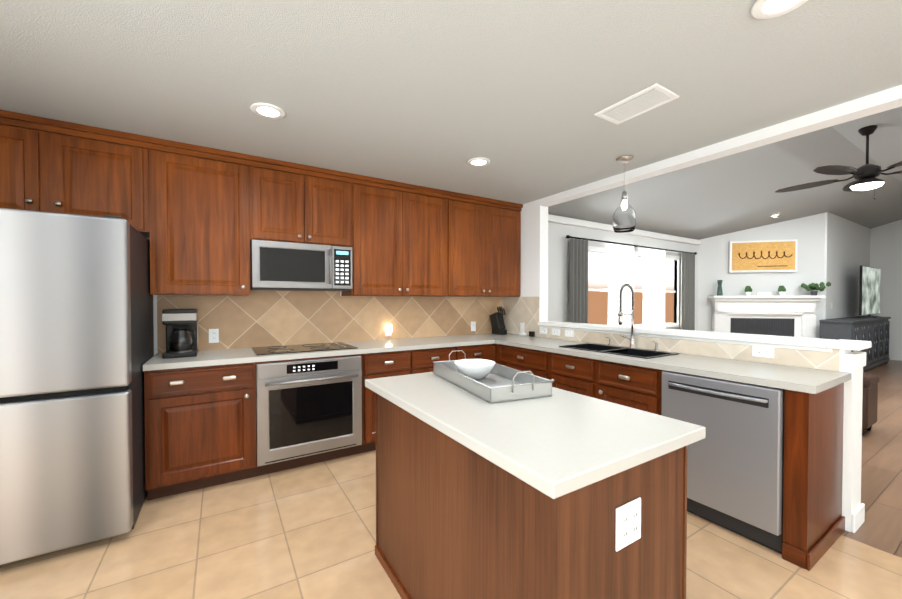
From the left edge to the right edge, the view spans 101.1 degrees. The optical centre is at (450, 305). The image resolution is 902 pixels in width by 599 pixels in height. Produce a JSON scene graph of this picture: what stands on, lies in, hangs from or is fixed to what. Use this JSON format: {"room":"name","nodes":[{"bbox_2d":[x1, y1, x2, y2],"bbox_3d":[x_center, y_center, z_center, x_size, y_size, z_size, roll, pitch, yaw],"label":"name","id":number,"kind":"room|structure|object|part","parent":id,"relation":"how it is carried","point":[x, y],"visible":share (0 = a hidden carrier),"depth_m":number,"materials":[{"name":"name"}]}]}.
{"room":"kitchen","nodes":[
{"label":"kitchen","id":0,"kind":"room"},
{"bbox_2d":[0,360,901,598],"bbox_3d":[4.353,1.308,3.510,14.520,0.060,6.300,-1,1,-32],"label":"floor","id":1,"kind":"structure","parent":0,"point":[306,532],"depth_m":1.96,"materials":[{"name":"tile"}]},
{"bbox_2d":[0,208,153,564],"bbox_3d":[-2.450,0.406,2.137,1.057,1.785,0.930,-1,1,-32],"label":"refrigerator","id":2,"kind":"object","parent":1,"relation":"on","point":[76,331],"visible":0.98,"depth_m":1.90,"materials":[{"name":"grey metal"}]},
{"bbox_2d":[144,362,259,500],"bbox_3d":[-1.854,0.851,2.803,0.635,0.876,0.620,-1,1,-32],"label":"base cabinet","id":3,"kind":"object","parent":1,"relation":"on","point":[200,427],"depth_m":2.53,"materials":[{"name":"brown wood"}]},
{"bbox_2d":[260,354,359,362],"bbox_3d":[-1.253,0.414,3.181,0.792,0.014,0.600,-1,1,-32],"label":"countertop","id":4,"kind":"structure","parent":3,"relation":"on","point":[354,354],"depth_m":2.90,"materials":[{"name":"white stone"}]},
{"bbox_2d":[256,355,361,466],"bbox_3d":[-1.220,0.800,3.134,0.782,0.752,0.656,-1,1,-32],"label":"wall oven","id":5,"kind":"object","parent":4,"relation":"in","point":[307,407],"visible":0.98,"depth_m":2.88,"materials":[{"name":"grey metal"}]},
{"bbox_2d":[143,333,536,370],"bbox_3d":[-0.652,0.382,3.536,3.462,0.038,0.630,-1,1,-32],"label":"countertop","id":6,"kind":"structure","parent":3,"relation":"on","point":[235,355],"depth_m":3.04,"materials":[{"name":"white stone"}]},
{"bbox_2d":[162,309,197,358],"bbox_3d":[-1.997,0.201,2.744,0.205,0.345,0.253,-1,1,-32],"label":"coffee maker","id":7,"kind":"object","parent":6,"relation":"on","point":[181,332],"visible":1,"depth_m":2.67,"materials":[{"name":"black plastic"}]},
{"bbox_2d":[252,342,357,354],"bbox_3d":[-1.252,0.362,3.176,0.770,0.010,0.500,-1,1,-32],"label":"cooktop","id":8,"kind":"object","parent":6,"relation":"in","point":[269,350],"visible":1,"depth_m":3.10,"materials":[{"name":"black glass"}]},
{"bbox_2d":[490,307,506,334],"bbox_3d":[0.568,0.182,4.489,0.100,0.329,0.215,-1,1,-32],"label":"knife block","id":9,"kind":"object","parent":6,"relation":"on","point":[497,323],"visible":1,"depth_m":4.43,"materials":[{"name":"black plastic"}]},
{"bbox_2d":[529,331,534,336],"bbox_3d":[0.912,0.323,4.184,0.040,0.058,0.060,-1,1,-32],"label":"gadget","id":10,"kind":"object","parent":6,"relation":"on","point":[531,333],"depth_m":4.16,"materials":[{"name":"black plastic"}]},
{"bbox_2d":[344,350,411,453],"bbox_3d":[-0.717,0.841,3.509,0.458,0.876,0.620,-1,1,-32],"label":"base cabinet","id":11,"kind":"object","parent":1,"relation":"on","point":[394,363],"depth_m":3.19,"materials":[{"name":"brown wood"}]},
{"bbox_2d":[412,346,459,373],"bbox_3d":[-0.315,0.837,3.759,0.488,0.876,0.620,-1,1,-32],"label":"base cabinet","id":12,"kind":"object","parent":1,"relation":"on","point":[422,359],"depth_m":3.47,"materials":[{"name":"brown wood"}]},
{"bbox_2d":[460,343,495,360],"bbox_3d":[0.103,0.833,4.018,0.497,0.876,0.620,-1,1,-32],"label":"base cabinet","id":13,"kind":"object","parent":1,"relation":"on","point":[484,351],"depth_m":3.77,"materials":[{"name":"brown wood"}]},
{"bbox_2d":[495,343,498,363],"bbox_3d":[0.574,0.830,4.271,0.610,0.876,0.690,-1,1,-32],"label":"base cabinet","id":14,"kind":"object","parent":1,"relation":"on","point":[497,345],"depth_m":3.87,"materials":[{"name":"brown wood"}]},
{"bbox_2d":[495,337,851,393],"bbox_3d":[1.370,0.390,2.974,0.620,0.038,2.430,-1,1,-32],"label":"countertop","id":15,"kind":"structure","parent":14,"relation":"on","point":[804,379],"depth_m":2.31,"materials":[{"name":"white stone"}]},
{"bbox_2d":[559,343,678,370],"bbox_3d":[1.345,0.466,3.054,0.424,0.208,0.804,-1,1,-32],"label":"sink","id":16,"kind":"object","parent":15,"relation":"in","point":[631,352],"visible":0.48,"depth_m":3.07,"materials":[{"name":"black metal"}]},
{"bbox_2d":[617,283,635,347],"bbox_3d":[1.468,0.090,3.167,0.224,0.554,0.132,-1,1,-32],"label":"faucet","id":17,"kind":"object","parent":15,"relation":"on","point":[620,314],"visible":1,"depth_m":3.16,"materials":[{"name":"silver metal"}]},
{"bbox_2d":[652,341,658,350],"bbox_3d":[1.651,0.328,2.995,0.070,0.084,0.039,-1,1,-32],"label":"soap dispenser","id":18,"kind":"object","parent":15,"relation":"on","point":[656,347],"visible":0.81,"depth_m":2.99,"materials":[{"name":"silver metal"}]},
{"bbox_2d":[375,392,686,598],"bbox_3d":[0.195,0.869,1.580,0.640,0.876,1.224,-1,1,-32],"label":"kitchen island","id":19,"kind":"object","parent":1,"relation":"on","point":[450,524],"depth_m":1.16,"materials":[{"name":"brown wood"}]},
{"bbox_2d":[365,372,705,499],"bbox_3d":[0.191,0.410,1.571,0.708,0.038,1.290,-1,1,-32],"label":"island countertop","id":20,"kind":"structure","parent":19,"relation":"on","point":[563,443],"depth_m":1.18,"materials":[{"name":"white stone"}]},
{"bbox_2d":[433,350,552,402],"bbox_3d":[0.168,0.326,1.838,0.308,0.120,0.686,0,1,-23],"label":"serving tray","id":21,"kind":"object","parent":20,"relation":"on","point":[498,383],"visible":0.92,"depth_m":1.66,"materials":[{"name":"grey metal"}]},
{"bbox_2d":[454,359,495,379],"bbox_3d":[0.124,0.337,1.928,0.216,0.082,0.216,-1,1,-32],"label":"ceramic bowl","id":22,"kind":"object","parent":21,"relation":"on","point":[476,369],"visible":0.94,"depth_m":1.87,"materials":[{"name":"white ceramic"}]},
{"bbox_2d":[499,344,594,378],"bbox_3d":[0.933,0.838,3.693,0.610,0.876,0.670,-1,1,-32],"label":"base cabinet","id":23,"kind":"object","parent":1,"relation":"on","point":[538,362],"depth_m":3.35,"materials":[{"name":"brown wood"}]},
{"bbox_2d":[547,367,661,414],"bbox_3d":[1.367,0.946,2.996,0.610,0.681,0.975,-1,1,-32],"label":"base cabinet","id":24,"kind":"object","parent":1,"relation":"on","point":[625,388],"depth_m":2.70,"materials":[{"name":"brown wood"}]},
{"bbox_2d":[661,370,784,553],"bbox_3d":[1.761,0.861,2.301,0.653,0.870,0.602,-1,1,-32],"label":"dishwasher","id":25,"kind":"object","parent":24,"relation":"in","point":[735,465],"visible":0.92,"depth_m":2.06,"materials":[{"name":"grey metal"}]},
{"bbox_2d":[709,295,824,337],"bbox_3d":[5.892,0.523,6.951,1.780,1.410,0.300,0,1,13],"label":"fireplace mantel","id":26,"kind":"object","parent":1,"relation":"on","point":[792,315],"visible":0.65,"depth_m":7.00,"materials":[{"name":"white paint"}]},
{"bbox_2d":[717,280,722,295],"bbox_3d":[5.182,-0.336,7.151,0.100,0.300,0.100,-1,1,-32],"label":"vase","id":27,"kind":"object","parent":26,"relation":"on","point":[719,290],"visible":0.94,"depth_m":7.12,"materials":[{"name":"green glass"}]},
{"bbox_2d":[745,286,751,295],"bbox_3d":[5.650,-0.279,7.042,0.126,0.189,0.126,-1,1,-32],"label":"mantel plant","id":28,"kind":"object","parent":26,"relation":"on","point":[748,288],"visible":0.96,"depth_m":7.01,"materials":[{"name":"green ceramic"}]},
{"bbox_2d":[757,292,770,295],"bbox_3d":[5.920,-0.213,7.014,0.220,0.059,0.015,0,1,13],"label":"plaque","id":29,"kind":"object","parent":26,"relation":"on","point":[763,293],"visible":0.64,"depth_m":7.01,"materials":[{"name":"white plastic"}]},
{"bbox_2d":[778,285,785,295],"bbox_3d":[6.176,-0.277,6.919,0.126,0.189,0.126,-1,1,-32],"label":"mantel plant","id":30,"kind":"object","parent":26,"relation":"on","point":[782,288],"visible":0.92,"depth_m":6.89,"materials":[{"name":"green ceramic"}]},
{"bbox_2d":[801,282,830,294],"bbox_3d":[6.655,-0.306,6.782,0.361,0.251,0.367,-1,1,-32],"label":"potted plant","id":31,"kind":"object","parent":26,"relation":"on","point":[812,286],"visible":1,"depth_m":6.77,"materials":[{"name":"green plant"}]},
{"bbox_2d":[819,320,862,351],"bbox_3d":[6.914,0.766,6.595,0.473,0.936,0.419,-1,1,-32],"label":"base cabinet","id":32,"kind":"object","parent":1,"relation":"on","point":[829,329],"depth_m":6.46,"materials":[{"name":"grey paint"}]},
{"bbox_2d":[843,351,865,532],"bbox_3d":[2.373,0.787,2.179,0.215,1.020,0.050,-1,1,-32],"label":"wall column","id":33,"kind":"structure","parent":1,"relation":"on","point":[853,505],"depth_m":2.14,"materials":[{"name":"white paint"}]},
{"bbox_2d":[863,320,870,370],"bbox_3d":[7.307,0.763,6.839,0.454,0.936,0.419,-1,1,-32],"label":"door","id":34,"kind":"structure","parent":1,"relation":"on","point":[866,323],"depth_m":6.75,"materials":[{"name":"grey paint"}]},
{"bbox_2d":[851,316,886,364],"bbox_3d":[8.462,0.752,7.557,0.454,0.936,0.419,-1,1,-32],"label":"base cabinet","id":35,"kind":"object","parent":1,"relation":"on","point":[882,323],"depth_m":7.45,"materials":[{"name":"grey paint"}]},
{"bbox_2d":[862,372,878,435],"bbox_3d":[4.008,0.977,3.909,0.448,0.590,0.610,-1,1,-32],"label":"ottoman","id":36,"kind":"object","parent":1,"relation":"on","point":[870,400],"visible":0.19,"depth_m":3.60,"materials":[{"name":"brown leather"}]},
{"bbox_2d":[867,320,874,369],"bbox_3d":[7.692,0.759,7.079,0.453,0.936,0.419,-1,1,-32],"label":"base cabinet","id":37,"kind":"object","parent":1,"relation":"on","point":[874,331],"depth_m":6.98,"materials":[{"name":"grey paint"}]},
{"bbox_2d":[859,265,880,317],"bbox_3d":[8.411,-0.260,7.445,1.450,1.008,0.252,-1,1,-32],"label":"screen","id":38,"kind":"object","parent":37,"relation":"on","point":[869,292],"visible":1,"depth_m":7.34,"materials":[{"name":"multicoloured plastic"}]},
{"bbox_2d":[875,320,878,366],"bbox_3d":[8.077,0.756,7.318,0.453,0.936,0.419,-1,1,-32],"label":"base cabinet","id":39,"kind":"object","parent":1,"relation":"on","point":[876,321],"depth_m":7.19,"materials":[{"name":"grey paint"}]},
{"bbox_2d":[863,316,890,362],"bbox_3d":[8.856,0.749,7.801,0.473,0.936,0.419,-1,1,-32],"label":"base cabinet","id":40,"kind":"object","parent":1,"relation":"on","point":[864,318],"depth_m":7.65,"materials":[{"name":"grey paint"}]},
{"bbox_2d":[0,0,901,203],"bbox_3d":[0.212,-1.204,0.901,4.770,0.120,6.300,-1,1,-32],"label":"ceiling","id":41,"kind":"structure","parent":0,"point":[439,94],"depth_m":1.87,"materials":[{"name":"white paint"}]},
{"bbox_2d":[250,102,285,118],"bbox_3d":[-1.090,-1.156,2.212,0.190,0.010,0.190,-1,1,-32],"label":"recessed light","id":42,"kind":"object","parent":41,"relation":"in","point":[267,110],"visible":0.98,"depth_m":2.20,"materials":[{"name":"white paint"}]},
{"bbox_2d":[467,157,489,166],"bbox_3d":[0.226,-1.168,3.030,0.190,0.010,0.190,-1,1,-32],"label":"recessed light","id":43,"kind":"object","parent":41,"relation":"in","point":[478,162],"visible":0.98,"depth_m":3.02,"materials":[{"name":"white paint"}]},
{"bbox_2d":[612,155,635,232],"bbox_3d":[1.387,-0.884,2.966,0.176,0.579,0.176,-1,1,-32],"label":"pendant light","id":44,"kind":"object","parent":41,"relation":"hanging from","point":[624,218],"visible":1,"depth_m":2.92,"materials":[{"name":"clear glass"}]},
{"bbox_2d":[594,83,678,124],"bbox_3d":[1.067,-1.156,2.151,0.230,0.011,0.380,-1,1,-32],"label":"ceiling vent","id":45,"kind":"object","parent":41,"relation":"in","point":[653,96],"visible":1,"depth_m":2.13,"materials":[{"name":"white metal"}]},
{"bbox_2d":[751,0,807,18],"bbox_3d":[1.245,-1.144,1.391,0.190,0.010,0.190,-1,1,-32],"label":"recessed light","id":46,"kind":"object","parent":41,"relation":"in","point":[764,9],"visible":0.98,"depth_m":1.43,"materials":[{"name":"white paint"}]},
{"bbox_2d":[147,85,901,515],"bbox_3d":[4.353,-0.522,3.484,14.520,3.600,6.300,-1,1,-32],"label":"wall","id":47,"kind":"structure","parent":0,"point":[835,251],"depth_m":4.20,"materials":[{"name":"white paint"}]},
{"bbox_2d":[0,114,151,237],"bbox_3d":[-2.638,-0.819,2.461,1.028,0.615,0.348,-1,1,-32],"label":"upper cabinet","id":48,"kind":"object","parent":47,"relation":"attached to","point":[45,166],"depth_m":2.39,"materials":[{"name":"brown wood"}]},
{"bbox_2d":[148,142,251,295],"bbox_3d":[-1.935,-0.607,2.901,0.622,1.053,0.348,-1,1,-32],"label":"upper cabinet","id":49,"kind":"object","parent":47,"relation":"attached to","point":[201,217],"depth_m":2.75,"materials":[{"name":"brown wood"}]},
{"bbox_2d":[209,329,218,342],"bbox_3d":[-1.972,0.254,3.083,0.070,0.116,0.008,-1,1,-32],"label":"electrical outlet","id":50,"kind":"object","parent":47,"relation":"attached to","point":[213,335],"visible":1,"depth_m":3.08,"materials":[{"name":"white plastic"}]},
{"bbox_2d":[252,158,351,246],"bbox_3d":[-1.328,-0.831,3.275,0.804,0.615,0.348,-1,1,-32],"label":"upper cabinet","id":51,"kind":"object","parent":47,"relation":"attached to","point":[292,204],"depth_m":3.11,"materials":[{"name":"brown wood"}]},
{"bbox_2d":[250,240,352,290],"bbox_3d":[-1.300,-0.325,3.236,0.792,0.387,0.439,-1,1,-32],"label":"microwave","id":52,"kind":"object","parent":51,"relation":"attached to","point":[281,266],"visible":1,"depth_m":3.07,"materials":[{"name":"grey metal"}]},
{"bbox_2d":[385,325,391,335],"bbox_3d":[-0.648,0.264,3.880,0.070,0.123,0.051,-1,1,-32],"label":"light","id":53,"kind":"object","parent":47,"relation":"attached to","point":[388,329],"visible":1,"depth_m":3.87,"materials":[{"name":"white plastic"}]},
{"bbox_2d":[341,178,447,296],"bbox_3d":[-0.556,-0.619,3.758,1.010,1.053,0.348,-1,1,-32],"label":"upper cabinet","id":54,"kind":"object","parent":47,"relation":"attached to","point":[400,233],"depth_m":3.58,"materials":[{"name":"brown wood"}]},
{"bbox_2d":[471,321,475,330],"bbox_3d":[0.271,0.254,4.476,0.070,0.116,0.008,-1,1,-32],"label":"electrical outlet","id":55,"kind":"object","parent":47,"relation":"attached to","point":[473,326],"visible":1,"depth_m":4.47,"materials":[{"name":"white plastic"}]},
{"bbox_2d":[448,194,522,296],"bbox_3d":[0.309,-0.627,4.295,1.026,1.053,0.348,-1,1,-32],"label":"upper cabinet","id":56,"kind":"object","parent":47,"relation":"attached to","point":[484,238],"depth_m":4.12,"materials":[{"name":"brown wood"}]},
{"bbox_2d":[520,323,523,332],"bbox_3d":[0.844,0.265,4.400,0.008,0.116,0.070,-1,1,-32],"label":"electrical outlet","id":57,"kind":"object","parent":47,"relation":"attached to","point":[522,327],"visible":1,"depth_m":4.39,"materials":[{"name":"white plastic"}]},
{"bbox_2d":[540,328,546,333],"bbox_3d":[1.024,0.284,4.112,0.008,0.070,0.116,-1,1,-32],"label":"electrical outlet","id":58,"kind":"object","parent":47,"relation":"attached to","point":[543,330],"visible":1,"depth_m":4.11,"materials":[{"name":"white plastic"}]},
{"bbox_2d":[552,329,559,335],"bbox_3d":[1.119,0.287,3.959,0.008,0.070,0.116,-1,1,-32],"label":"electrical outlet","id":59,"kind":"object","parent":47,"relation":"attached to","point":[556,332],"visible":1,"depth_m":3.95,"materials":[{"name":"white plastic"}]},
{"bbox_2d":[565,330,573,336],"bbox_3d":[1.214,0.289,3.806,0.008,0.070,0.116,-1,1,-32],"label":"electrical outlet","id":60,"kind":"object","parent":47,"relation":"attached to","point":[569,333],"visible":1,"depth_m":3.80,"materials":[{"name":"white plastic"}]},
{"bbox_2d":[548,214,700,244],"bbox_3d":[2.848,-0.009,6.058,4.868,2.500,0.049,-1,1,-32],"label":"crown molding","id":61,"kind":"structure","parent":47,"relation":"attached to","point":[574,222],"depth_m":5.76,"materials":[{"name":"white paint"}]},
{"bbox_2d":[565,235,696,329],"bbox_3d":[3.137,0.104,6.189,3.620,2.211,0.133,-1,1,-32],"label":"curtains","id":62,"kind":"object","parent":47,"relation":"hanging from","point":[621,266],"visible":0.69,"depth_m":6.03,"materials":[{"name":"grey fabric"}]},
{"bbox_2d":[588,246,680,327],"bbox_3d":[3.062,-0.246,6.230,2.940,1.310,0.120,-1,1,-32],"label":"living room window","id":63,"kind":"structure","parent":47,"relation":"in","point":[606,250],"depth_m":6.22,"materials":[{"name":"glass"}]},
{"bbox_3d":[3.033,-0.247,6.277,2.760,1.170,0.010,-1,1,-32],"label":"window pane glow","id":64,"kind":"part","parent":63,"relation":"part of","materials":[{"name":"white glass"}]},
{"bbox_2d":[538,321,871,352],"bbox_3d":[1.733,0.230,3.179,0.265,0.065,2.468,-1,1,-32],"label":"sill","id":65,"kind":"structure","parent":47,"relation":"on","point":[807,344],"depth_m":2.62,"materials":[{"name":"white paint"}]},
{"bbox_2d":[752,346,773,357],"bbox_3d":[2.058,0.308,2.447,0.008,0.070,0.116,-1,1,-32],"label":"electrical outlet","id":66,"kind":"object","parent":47,"relation":"attached to","point":[760,351],"visible":1,"depth_m":2.44,"materials":[{"name":"white plastic"}]},
{"bbox_2d":[729,239,797,272],"bbox_3d":[5.931,-0.933,7.053,1.100,0.600,0.044,0,1,13],"label":"sign","id":67,"kind":"object","parent":47,"relation":"attached to","point":[765,256],"visible":1,"depth_m":7.04,"materials":[{"name":"orange paint"}]},
{"bbox_2d":[548,106,901,239],"bbox_3d":[6.434,-1.636,4.761,9.620,0.840,6.300,-1,1,-32],"label":"ceiling","id":68,"kind":"structure","parent":0,"point":[736,192],"depth_m":5.22,"materials":[{"name":"white paint"}]},
{"bbox_2d":[775,125,901,198],"bbox_3d":[4.532,-1.554,4.130,1.502,0.784,1.445,-1,1,-32],"label":"ceiling fan","id":69,"kind":"object","parent":68,"relation":"hanging from","point":[865,175],"visible":1,"depth_m":4.03,"materials":[{"name":"black metal"}]}
]}

